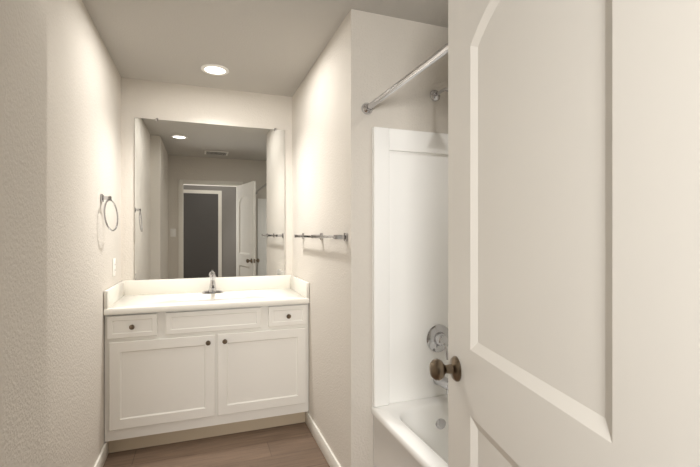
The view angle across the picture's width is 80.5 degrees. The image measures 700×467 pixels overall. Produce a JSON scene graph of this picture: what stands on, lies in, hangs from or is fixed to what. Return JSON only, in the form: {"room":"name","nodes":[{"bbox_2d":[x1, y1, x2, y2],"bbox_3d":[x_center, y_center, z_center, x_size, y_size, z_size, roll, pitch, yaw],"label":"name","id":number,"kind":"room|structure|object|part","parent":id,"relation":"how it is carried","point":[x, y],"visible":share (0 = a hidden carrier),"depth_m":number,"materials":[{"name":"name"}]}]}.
{"room":"bathroom","nodes":[
{"label":"bathroom","id":0,"kind":"room"},
{"bbox_2d":[0,0,46,466],"bbox_3d":[-0.747,0.103,0.646,0.100,2.440,1.228,0,0,-20],"label":"wall","id":1,"kind":"structure","parent":0,"point":[23,233],"depth_m":1.08,"materials":[{"name":"beige paint"}]},
{"bbox_2d":[47,0,120,466],"bbox_3d":[-1.146,0.103,1.425,0.120,2.440,3.204,0,0,-20],"label":"wall","id":2,"kind":"structure","parent":0,"point":[83,138],"depth_m":1.92,"materials":[{"name":"beige paint"}]},
{"bbox_2d":[94,441,108,466],"bbox_3d":[-1.231,1.277,1.857,0.013,0.092,1.351,0,0,-20],"label":"baseboard","id":3,"kind":"structure","parent":2,"relation":"attached to","point":[102,457],"depth_m":2.36,"materials":[{"name":"white paint"}]},
{"bbox_2d":[101,194,117,230],"bbox_3d":[-1.386,-0.121,2.374,0.072,0.212,0.182,0,0,-20],"label":"towel ring","id":4,"kind":"object","parent":2,"relation":"attached to","point":[106,198],"visible":1,"depth_m":2.36,"materials":[{"name":"silver metal"}]},
{"bbox_3d":[-1.390,-0.205,2.368,0.042,0.022,0.022,0,0,-20],"label":"post","id":5,"kind":"part","parent":4,"relation":"part of","materials":[{"name":"silver metal"}]},
{"bbox_2d":[113,258,115,276],"bbox_3d":[-1.537,0.218,2.698,0.008,0.116,0.072,0,0,-20],"label":"electrical outlet plate","id":6,"kind":"object","parent":2,"relation":"attached to","point":[114,266],"visible":1,"depth_m":2.68,"materials":[{"name":"white plastic"}]},
{"bbox_2d":[121,78,291,280],"bbox_3d":[-1.074,0.103,3.219,1.476,2.440,0.120,0,0,-20],"label":"wall","id":7,"kind":"structure","parent":0,"point":[146,99],"depth_m":3.10,"materials":[{"name":"beige paint"}]},
{"bbox_2d":[121,274,292,295],"bbox_3d":[-1.049,0.386,3.150,1.230,0.106,0.020,0,0,-20],"label":"backsplash","id":8,"kind":"structure","parent":7,"relation":"attached to","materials":[{"name":"white stone"}]},
{"bbox_2d":[135,118,284,279],"bbox_3d":[-1.039,-0.258,3.161,1.084,1.178,0.009,0,0,-20],"label":"mirror","id":9,"kind":"object","parent":7,"relation":"attached to","point":[209,198],"visible":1,"depth_m":3.14,"materials":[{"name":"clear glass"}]},
{"bbox_2d":[103,422,329,466],"bbox_3d":[-0.216,1.353,1.082,3.070,0.060,4.722,0,0,-20],"label":"floor","id":10,"kind":"structure","parent":0,"point":[293,445],"depth_m":2.50,"materials":[{"name":"brown wood"}]},
{"bbox_2d":[104,270,309,452],"bbox_3d":[-0.950,0.797,2.876,1.230,1.052,0.603,0,0,-20],"label":"bathroom vanity","id":11,"kind":"object","parent":10,"relation":"on","point":[212,355],"visible":1,"depth_m":2.64,"materials":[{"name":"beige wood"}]},
{"bbox_3d":[-1.291,0.551,2.449,0.031,0.031,0.032,0,0,-20],"label":"knob","id":12,"kind":"part","parent":11,"relation":"part of","materials":[{"name":"brown metal"}]},
{"bbox_3d":[-1.300,0.550,2.473,0.271,0.135,0.018,0,0,-20],"label":"drawer","id":13,"kind":"part","parent":11,"relation":"part of","materials":[{"name":"white paint"}]},
{"bbox_3d":[-1.138,0.898,2.531,0.592,0.517,0.018,0,0,-20],"label":"door","id":14,"kind":"part","parent":11,"relation":"part of","materials":[{"name":"white paint"}]},
{"bbox_2d":[104,287,309,315],"bbox_3d":[-0.953,0.488,2.886,1.230,0.100,0.582,0,0,-20],"label":"countertop","id":15,"kind":"structure","parent":11,"relation":"on","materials":[{"name":"white stone"}]},
{"bbox_2d":[201,270,223,293],"bbox_3d":[-1.010,0.354,3.043,0.156,0.167,0.161,0,0,-20],"label":"faucet","id":16,"kind":"object","parent":15,"relation":"on","point":[211,285],"depth_m":3.12,"materials":[{"name":"silver metal"}]},
{"bbox_3d":[-0.890,0.683,2.594,0.031,0.031,0.032,0,0,-20],"label":"knob","id":17,"kind":"part","parent":11,"relation":"part of","materials":[{"name":"brown metal"}]},
{"bbox_3d":[-0.796,0.683,2.628,0.031,0.031,0.032,0,0,-20],"label":"knob","id":18,"kind":"part","parent":11,"relation":"part of","materials":[{"name":"brown metal"}]},
{"bbox_3d":[-0.573,0.898,2.736,0.577,0.517,0.018,0,0,-20],"label":"door","id":19,"kind":"part","parent":11,"relation":"part of","materials":[{"name":"white paint"}]},
{"bbox_3d":[-0.420,0.550,2.791,0.261,0.135,0.018,0,0,-20],"label":"drawer","id":20,"kind":"part","parent":11,"relation":"part of","materials":[{"name":"white paint"}]},
{"bbox_3d":[-0.411,0.551,2.767,0.031,0.031,0.032,0,0,-20],"label":"knob","id":21,"kind":"part","parent":11,"relation":"part of","materials":[{"name":"brown metal"}]},
{"bbox_2d":[371,127,447,466],"bbox_3d":[0.751,0.393,1.429,0.769,1.860,1.674,0,0,-20],"label":"bathtub","id":22,"kind":"object","parent":10,"relation":"on","point":[409,410],"visible":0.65,"depth_m":2.13,"materials":[{"name":"white plastic"}]},
{"bbox_3d":[0.496,0.775,2.147,0.066,0.066,0.137,0,0,-20],"label":"spout","id":23,"kind":"part","parent":22,"relation":"part of","materials":[{"name":"silver metal"}]},
{"bbox_3d":[0.498,0.604,2.158,0.025,0.100,0.041,0,0,-20],"label":"valve lever","id":24,"kind":"part","parent":22,"relation":"part of","materials":[{"name":"silver metal"}]},
{"bbox_2d":[82,0,447,96],"bbox_3d":[-0.216,-1.157,1.082,3.070,0.080,4.722,0,0,-20],"label":"ceiling","id":25,"kind":"structure","parent":0,"point":[274,47],"depth_m":2.32,"materials":[{"name":"grey paint"}]},
{"bbox_2d":[201,64,228,75],"bbox_3d":[-0.916,-1.112,2.808,0.184,0.009,0.184,0,0,-20],"label":"ceiling light","id":26,"kind":"object","parent":25,"relation":"attached to","point":[215,69],"depth_m":2.80,"materials":[{"name":"white plastic"}]},
{"bbox_2d":[292,9,447,466],"bbox_3d":[0.215,0.103,2.938,0.997,2.440,1.524,0,0,-20],"label":"wall","id":27,"kind":"structure","parent":0,"point":[365,57],"depth_m":2.19,"materials":[{"name":"beige paint"}]},
{"bbox_2d":[294,233,346,240],"bbox_3d":[-0.209,0.016,2.546,0.065,0.042,0.972,0,0,-20],"label":"towel bar","id":28,"kind":"object","parent":27,"relation":"attached to","point":[321,236],"visible":0.98,"depth_m":2.33,"materials":[{"name":"silver metal"}]},
{"bbox_3d":[-0.370,0.016,2.982,0.058,0.022,0.022,0,0,-20],"label":"post","id":29,"kind":"part","parent":28,"relation":"part of","materials":[{"name":"silver metal"}]},
{"bbox_3d":[-0.229,0.016,2.538,0.015,0.015,0.908,0,0,-20],"label":"rod","id":30,"kind":"part","parent":28,"relation":"part of","materials":[{"name":"silver metal"}]},
{"bbox_3d":[-0.207,0.016,2.530,0.058,0.022,0.022,0,0,-20],"label":"post","id":31,"kind":"part","parent":28,"relation":"part of","materials":[{"name":"silver metal"}]},
{"bbox_3d":[-0.054,0.016,2.107,0.058,0.022,0.022,0,0,-20],"label":"post","id":32,"kind":"part","parent":28,"relation":"part of","materials":[{"name":"silver metal"}]},
{"bbox_2d":[305,412,340,466],"bbox_3d":[-0.153,1.277,2.473,0.013,0.092,0.925,0,0,-20],"label":"baseboard","id":33,"kind":"structure","parent":27,"relation":"attached to","point":[327,452],"depth_m":2.51,"materials":[{"name":"white paint"}]},
{"bbox_2d":[362,43,447,114],"bbox_3d":[0.371,-0.630,1.291,0.060,0.060,1.678,0,0,-20],"label":"curtain rod","id":34,"kind":"object","parent":27,"relation":"attached to","point":[367,108],"visible":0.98,"depth_m":1.66,"materials":[{"name":"silver metal"}]},
{"bbox_2d":[430,88,447,100],"bbox_3d":[0.498,-0.684,2.095,0.086,0.174,0.252,0,0,-20],"label":"shower head","id":35,"kind":"object","parent":27,"relation":"attached to","point":[434,95],"visible":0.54,"depth_m":2.20},
{"bbox_3d":[0.940,0.103,0.540,1.024,2.440,0.120,0,0,-20],"label":"wall","id":36,"kind":"structure","parent":0,"visible":0},
{"bbox_2d":[448,0,699,466],"bbox_3d":[0.347,0.302,0.801,0.035,2.018,0.759,0,0,-8],"label":"door","id":37,"kind":"structure","parent":36,"relation":"in","point":[573,233],"depth_m":0.66,"materials":[{"name":"white paint"}]},
{"bbox_2d":[429,356,460,381],"bbox_3d":[0.305,0.363,1.116,0.183,0.066,0.066,0,0,-8],"label":"door knob","id":38,"kind":"object","parent":37,"relation":"attached to","point":[439,369],"depth_m":1.09,"materials":[{"name":"brown metal"}]}
]}

